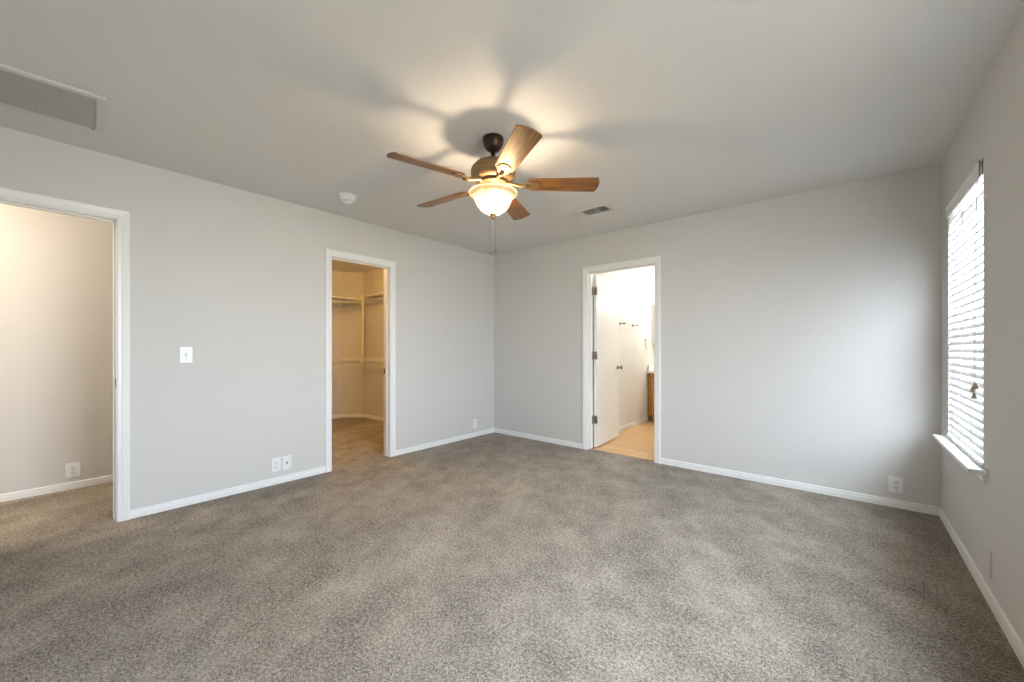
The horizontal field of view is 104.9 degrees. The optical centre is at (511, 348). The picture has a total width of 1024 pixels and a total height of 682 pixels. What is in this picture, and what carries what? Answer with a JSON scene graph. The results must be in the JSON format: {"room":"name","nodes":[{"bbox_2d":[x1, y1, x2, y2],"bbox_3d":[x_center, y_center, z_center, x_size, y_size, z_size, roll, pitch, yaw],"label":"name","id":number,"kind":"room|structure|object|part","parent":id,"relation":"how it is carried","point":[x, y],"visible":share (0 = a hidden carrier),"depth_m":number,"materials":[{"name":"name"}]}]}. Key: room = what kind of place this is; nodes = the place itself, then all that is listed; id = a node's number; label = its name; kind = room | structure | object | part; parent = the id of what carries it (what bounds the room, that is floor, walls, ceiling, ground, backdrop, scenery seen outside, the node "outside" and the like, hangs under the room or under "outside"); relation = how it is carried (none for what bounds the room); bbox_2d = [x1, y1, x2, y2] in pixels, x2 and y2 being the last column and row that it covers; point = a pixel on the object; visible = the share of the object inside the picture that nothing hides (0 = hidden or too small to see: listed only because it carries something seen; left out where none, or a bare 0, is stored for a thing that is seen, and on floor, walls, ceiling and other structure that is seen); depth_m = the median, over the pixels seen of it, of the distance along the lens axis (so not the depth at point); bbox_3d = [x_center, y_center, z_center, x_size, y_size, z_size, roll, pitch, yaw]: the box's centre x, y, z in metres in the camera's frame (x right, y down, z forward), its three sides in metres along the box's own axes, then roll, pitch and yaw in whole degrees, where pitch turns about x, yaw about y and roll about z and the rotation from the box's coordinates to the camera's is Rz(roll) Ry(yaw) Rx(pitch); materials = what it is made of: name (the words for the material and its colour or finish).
{"room":"empty bedroom","nodes":[
{"label":"empty bedroom","id":0,"kind":"room"},
{"bbox_2d":[0,203,112,493],"bbox_3d":[-3.831,-0.059,2.297,1.154,2.440,3.580,0,0,40],"label":"wall","id":1,"kind":"structure","parent":0,"point":[56,269],"depth_m":3.18,"materials":[{"name":"grey paint"}]},
{"bbox_2d":[0,475,112,501],"bbox_3d":[-4.179,1.132,2.592,0.012,0.058,3.350,0,0,40],"label":"baseboard","id":2,"kind":"structure","parent":1,"relation":"attached to","point":[105,479],"depth_m":3.17,"materials":[{"name":"white paint"}]},
{"bbox_2d":[65,462,79,477],"bbox_3d":[-3.624,1.004,3.249,0.010,0.120,0.082,0,0,40],"label":"wall outlet","id":3,"kind":"object","parent":1,"relation":"attached to","point":[71,469],"visible":1,"depth_m":3.25,"materials":[{"name":"white plastic"}]},
{"bbox_2d":[0,126,493,509],"bbox_3d":[-2.361,-0.059,3.050,0.115,2.440,6.630,0,0,40],"label":"wall","id":4,"kind":"structure","parent":0,"point":[233,276],"depth_m":3.17,"materials":[{"name":"grey paint"}]},
{"bbox_2d":[0,187,129,521],"bbox_3d":[-2.925,0.117,2.385,0.151,2.087,0.866,0,0,40],"label":"trim","id":5,"kind":"structure","parent":4,"relation":"attached to","point":[120,219],"depth_m":2.64,"materials":[{"name":"white paint"}]},
{"bbox_2d":[180,347,191,362],"bbox_3d":[-2.400,0.049,2.901,0.018,0.118,0.074,0,0,40],"label":"light switch","id":6,"kind":"object","parent":4,"relation":"attached to","point":[185,352],"visible":1,"depth_m":2.90,"materials":[{"name":"white plastic"}]},
{"bbox_2d":[271,457,280,472],"bbox_3d":[-2.014,0.996,3.364,0.010,0.118,0.074,0,0,40],"label":"wall outlet","id":7,"kind":"object","parent":4,"relation":"attached to","point":[275,462],"visible":1,"depth_m":3.36,"materials":[{"name":"white plastic"}]},
{"bbox_2d":[282,455,291,469],"bbox_3d":[-1.956,0.996,3.425,0.018,0.118,0.074,0,0,40],"label":"cable wall plate","id":8,"kind":"object","parent":4,"relation":"attached to","point":[286,460],"visible":1,"depth_m":3.42,"materials":[{"name":"white plastic"}]},
{"bbox_2d":[130,428,493,518],"bbox_3d":[-1.420,1.132,4.062,0.012,0.058,3.639,0,0,40],"label":"baseboard","id":9,"kind":"structure","parent":4,"relation":"attached to","point":[165,506],"depth_m":3.22,"materials":[{"name":"white paint"}]},
{"bbox_2d":[325,248,395,472],"bbox_3d":[-1.551,0.115,4.005,0.151,2.093,0.750,0,0,40],"label":"trim","id":10,"kind":"structure","parent":4,"relation":"attached to","point":[389,267],"depth_m":4.18,"materials":[{"name":"white paint"}]},
{"bbox_2d":[473,419,476,427],"bbox_3d":[-0.487,0.989,5.165,0.010,0.118,0.074,0,0,40],"label":"wall outlet","id":11,"kind":"object","parent":4,"relation":"attached to","point":[474,420],"visible":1,"depth_m":5.16,"materials":[{"name":"white plastic"}]},
{"bbox_2d":[332,268,383,417],"bbox_3d":[-2.507,-0.059,5.081,2.734,2.440,2.600,0,0,40],"label":"wall","id":12,"kind":"structure","parent":0,"point":[357,388],"depth_m":6.57,"materials":[{"name":"beige paint"}]},
{"bbox_2d":[332,296,361,305],"bbox_3d":[-3.321,-0.744,5.670,0.499,0.100,2.195,0,0,40],"label":"closet shelf","id":13,"kind":"object","parent":12,"relation":"attached to","point":[337,301],"visible":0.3,"depth_m":6.27,"materials":[{"name":"white paint"}]},
{"bbox_3d":[-3.176,-0.724,5.547,0.032,0.031,2.195,0,0,40],"label":"hanging rod","id":14,"kind":"part","parent":13,"relation":"part of","materials":[{"name":"white paint"}]},
{"bbox_2d":[332,357,361,362],"bbox_3d":[-3.271,0.191,5.728,0.488,0.080,2.358,0,0,40],"label":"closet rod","id":15,"kind":"object","parent":12,"relation":"attached to","point":[344,359],"visible":0.41,"depth_m":6.59,"materials":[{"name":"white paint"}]},
{"bbox_3d":[-3.151,0.216,5.516,0.030,0.029,2.190,0,0,40],"label":"rod","id":16,"kind":"part","parent":15,"relation":"part of","materials":[{"name":"white paint"}]},
{"bbox_2d":[360,295,363,362],"bbox_3d":[-2.417,-0.304,6.346,0.030,1.090,0.045,0,0,40],"label":"post","id":17,"kind":"object","parent":15,"relation":"attached to","point":[361,296],"visible":1,"depth_m":6.33,"materials":[{"name":"white paint"}]},
{"bbox_2d":[332,414,383,421],"bbox_3d":[-2.488,1.132,5.834,3.532,0.058,1.598,0,0,-2],"label":"baseboard","id":18,"kind":"structure","parent":12,"relation":"attached to","point":[338,415],"depth_m":6.55,"materials":[{"name":"white paint"}]},
{"bbox_2d":[363,292,383,301],"bbox_3d":[-1.686,-0.784,5.837,1.720,0.120,0.154,0,0,40],"label":"closet shelf","id":19,"kind":"object","parent":12,"relation":"attached to","point":[379,296],"visible":0.24,"depth_m":6.22,"materials":[{"name":"white paint"}]},
{"bbox_3d":[-1.716,-0.754,5.801,1.720,0.031,0.032,0,0,40],"label":"hanging rod","id":20,"kind":"part","parent":19,"relation":"part of","materials":[{"name":"white paint"}]},
{"bbox_2d":[364,357,383,362],"bbox_3d":[-1.707,0.191,5.858,2.180,0.080,0.149,0,0,40],"label":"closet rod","id":21,"kind":"object","parent":12,"relation":"attached to","point":[366,359],"visible":0.26,"depth_m":6.31,"materials":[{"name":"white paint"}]},
{"bbox_3d":[-1.722,0.216,5.793,1.720,0.029,0.030,0,0,40],"label":"rod","id":22,"kind":"part","parent":21,"relation":"part of","materials":[{"name":"white paint"}]},
{"bbox_2d":[0,417,1023,681],"bbox_3d":[-0.826,1.211,3.623,7.184,0.100,9.490,0,0,40],"label":"floor","id":23,"kind":"structure","parent":0,"point":[491,557],"depth_m":1.97,"materials":[{"name":"carpet"}]},
{"bbox_2d":[647,365,653,420],"bbox_3d":[2.930,0.718,6.037,1.468,0.894,0.719,0,0,40],"label":"vanity cabinet","id":24,"kind":"object","parent":23,"relation":"on","point":[650,371],"visible":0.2,"depth_m":6.23,"materials":[{"name":"brown wood"}]},
{"bbox_2d":[647,365,653,372],"bbox_3d":[2.930,0.333,6.037,1.468,0.124,0.719,0,0,40],"label":"countertop","id":25,"kind":"structure","parent":24,"relation":"on","point":[650,367],"depth_m":6.27,"materials":[{"name":"white stone"}]},
{"bbox_3d":[2.354,0.734,6.106,0.464,0.635,0.019,0,0,40],"label":"cabinet door","id":26,"kind":"part","parent":24,"relation":"part of","materials":[{"name":"brown wood"}]},
{"bbox_2d":[0,0,1023,271],"bbox_3d":[-0.826,-1.339,3.623,7.184,0.120,9.490,0,0,40],"label":"ceiling","id":27,"kind":"structure","parent":0,"point":[677,108],"depth_m":1.96,"materials":[{"name":"white paint"}]},
{"bbox_2d":[0,63,106,133],"bbox_3d":[-2.456,-1.270,1.931,0.472,0.019,0.645,0,0,43],"label":"ceiling vent","id":28,"kind":"object","parent":27,"relation":"in","point":[20,90],"visible":1,"depth_m":2.00,"materials":[{"name":"grey metal"}]},
{"bbox_2d":[337,192,356,204],"bbox_3d":[-1.383,-1.248,3.309,0.156,0.062,0.156,0,0,40],"label":"smoke detector","id":29,"kind":"object","parent":27,"relation":"attached to","point":[346,198],"visible":1,"depth_m":3.27,"materials":[{"name":"white plastic"}]},
{"bbox_2d":[386,125,599,253],"bbox_3d":[-0.151,-0.926,2.415,1.212,0.705,1.239,0,0,40],"label":"ceiling fan","id":30,"kind":"object","parent":27,"relation":"hanging from","point":[492,173],"visible":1,"depth_m":2.34,"materials":[{"name":"brown wood"}]},
{"bbox_3d":[-0.458,-0.997,2.150,0.440,0.007,0.134,0,13,-36],"label":"fan blade","id":31,"kind":"part","parent":30,"relation":"part of","materials":[{"name":"brown wood"}]},
{"bbox_3d":[-0.459,-0.997,2.649,0.440,0.007,0.134,0,13,36],"label":"fan blade","id":32,"kind":"part","parent":30,"relation":"part of","materials":[{"name":"brown wood"}]},
{"bbox_3d":[-0.115,-0.884,2.400,0.008,0.140,0.008,0,0,40],"label":"rod","id":33,"kind":"part","parent":30,"relation":"part of","materials":[{"name":"white metal"}]},
{"bbox_3d":[0.016,-0.997,2.804,0.134,0.007,0.440,-14,-4,17],"label":"fan blade","id":34,"kind":"part","parent":30,"relation":"part of","materials":[{"name":"brown wood"}]},
{"bbox_3d":[0.017,-0.997,1.996,0.134,0.007,0.440,14,-4,-18],"label":"fan blade","id":35,"kind":"part","parent":30,"relation":"part of","materials":[{"name":"brown wood"}]},
{"bbox_3d":[0.310,-0.997,2.401,0.440,0.007,0.134,0,-13,0],"label":"fan blade","id":36,"kind":"part","parent":30,"relation":"part of","materials":[{"name":"brown wood"}]},
{"bbox_2d":[569,204,613,218],"bbox_3d":[0.737,-1.272,3.669,0.380,0.015,0.180,0,0,40],"label":"ceiling vent","id":37,"kind":"object","parent":27,"relation":"in","point":[602,208],"visible":1,"depth_m":3.65,"materials":[{"name":"white metal"}]},
{"bbox_2d":[593,267,653,435],"bbox_3d":[2.588,-0.059,5.075,2.445,2.440,2.860,0,0,40],"label":"wall","id":38,"kind":"structure","parent":0,"point":[636,286],"depth_m":5.87,"materials":[{"name":"white paint"}]},
{"bbox_2d":[593,418,647,440],"bbox_3d":[1.486,1.132,5.479,0.012,0.058,2.050,0,0,40],"label":"baseboard","id":39,"kind":"structure","parent":38,"relation":"attached to","point":[641,421],"depth_m":5.82,"materials":[{"name":"white paint"}]},
{"bbox_2d":[619,322,638,326],"bbox_3d":[1.683,-0.344,5.652,0.088,0.054,0.494,0,0,40],"label":"towel bar","id":40,"kind":"object","parent":38,"relation":"attached to","point":[620,323],"visible":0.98,"depth_m":5.63,"materials":[{"name":"silver metal"}]},
{"bbox_2d":[652,304,653,344],"bbox_3d":[2.448,-0.389,6.545,0.100,0.660,0.370,0,0,40],"label":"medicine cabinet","id":41,"kind":"object","parent":38,"relation":"attached to","point":[652,304],"visible":0.08,"depth_m":6.43,"materials":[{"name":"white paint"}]},
{"bbox_2d":[593,449,653,460],"bbox_3d":[1.197,1.161,4.303,0.760,0.006,0.023,0,0,40],"label":"trim","id":42,"kind":"structure","parent":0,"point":[593,449],"depth_m":4.29,"materials":[{"name":"brown wood"}]},
{"bbox_2d":[494,164,940,506],"bbox_3d":[1.443,-0.059,4.096,4.335,2.440,0.115,0,0,40],"label":"wall","id":43,"kind":"structure","parent":0,"point":[801,332],"depth_m":3.34,"materials":[{"name":"grey paint"}]},
{"bbox_2d":[594,275,622,446],"bbox_3d":[1.181,0.149,4.892,0.165,2.008,0.754,0,0,35],"label":"door","id":44,"kind":"structure","parent":43,"relation":"in","point":[606,291],"depth_m":4.83,"materials":[{"name":"white paint"}]},
{"bbox_2d":[582,256,660,463],"bbox_3d":[1.197,0.116,4.304,0.890,2.091,0.151,0,0,40],"label":"trim","id":45,"kind":"structure","parent":43,"relation":"attached to","point":[587,272],"depth_m":4.49,"materials":[{"name":"white paint"}]},
{"bbox_2d":[494,428,940,515],"bbox_3d":[1.358,1.132,4.085,4.220,0.058,0.012,0,0,40],"label":"baseboard","id":46,"kind":"structure","parent":43,"relation":"attached to","point":[927,509],"depth_m":3.30,"materials":[{"name":"white paint"}]},
{"bbox_2d":[888,476,903,493],"bbox_3d":[2.796,0.996,2.867,0.080,0.118,0.010,0,0,40],"label":"wall outlet","id":47,"kind":"object","parent":43,"relation":"attached to","point":[895,484],"visible":1,"depth_m":2.86,"materials":[{"name":"white plastic"}]},
{"bbox_2d":[941,4,1023,644],"bbox_3d":[1.507,-0.059,0.909,0.115,2.440,4.665,0,0,40],"label":"wall","id":48,"kind":"structure","parent":0,"point":[990,514],"depth_m":1.74,"materials":[{"name":"grey paint"}]},
{"bbox_2d":[932,434,987,482],"bbox_3d":[2.533,0.602,2.209,0.125,0.062,0.993,0,0,40],"label":"window sill","id":49,"kind":"structure","parent":48,"relation":"attached to","point":[971,466],"depth_m":2.06,"materials":[{"name":"white paint"}]},
{"bbox_2d":[946,158,982,465],"bbox_3d":[2.539,-0.173,2.205,0.085,1.480,0.837,0,0,40],"label":"window blind","id":50,"kind":"object","parent":48,"relation":"attached to","point":[966,431],"visible":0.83,"depth_m":2.15,"materials":[{"name":"white plastic"}]},
{"bbox_3d":[2.705,-0.139,2.390,0.054,1.400,0.002,0,0,40],"label":"ladder cord","id":51,"kind":"part","parent":50,"relation":"part of","materials":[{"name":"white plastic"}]},
{"bbox_3d":[2.546,0.558,2.202,0.048,0.018,0.831,0,0,40],"label":"rail","id":52,"kind":"part","parent":50,"relation":"part of","materials":[{"name":"white plastic"}]},
{"bbox_3d":[2.546,-0.139,2.202,0.054,1.400,0.002,0,0,40],"label":"ladder cord","id":53,"kind":"part","parent":50,"relation":"part of","materials":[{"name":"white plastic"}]},
{"bbox_3d":[2.269,-0.326,1.929,0.013,1.026,0.018,0,0,40],"label":"lift cord","id":54,"kind":"part","parent":50,"relation":"part of","materials":[{"name":"white fabric"}]},
{"bbox_3d":[2.262,-0.310,1.922,0.015,1.057,0.004,0,0,12],"label":"lift cord","id":55,"kind":"part","parent":50,"relation":"part of","materials":[{"name":"white fabric"}]},
{"bbox_3d":[2.260,-0.334,1.917,0.020,1.010,0.005,0,0,-23],"label":"lift cord","id":56,"kind":"part","parent":50,"relation":"part of","materials":[{"name":"white fabric"}]},
{"bbox_2d":[963,187,982,344],"bbox_3d":[2.607,-0.159,2.152,0.069,1.500,0.844,0,0,40],"label":"window","id":57,"kind":"structure","parent":48,"relation":"in","point":[980,198],"depth_m":2.45,"materials":[{"name":"white glass"}]},
{"bbox_3d":[2.619,-0.501,2.142,0.022,0.751,0.781,0,0,40],"label":"sash","id":58,"kind":"part","parent":57,"relation":"part of","materials":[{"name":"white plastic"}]},
{"bbox_2d":[939,508,1023,667],"bbox_3d":[1.495,1.132,0.994,0.012,0.058,4.550,0,0,40],"label":"baseboard","id":59,"kind":"structure","parent":48,"relation":"attached to","point":[1014,640],"depth_m":1.79,"materials":[{"name":"white paint"}]},
{"bbox_2d":[985,547,991,578],"bbox_3d":[2.192,0.986,1.812,0.008,0.118,0.074,0,0,40],"label":"blank wall plate","id":60,"kind":"object","parent":48,"relation":"attached to","point":[988,555],"visible":1,"depth_m":1.80,"materials":[{"name":"grey paint"}]}
]}

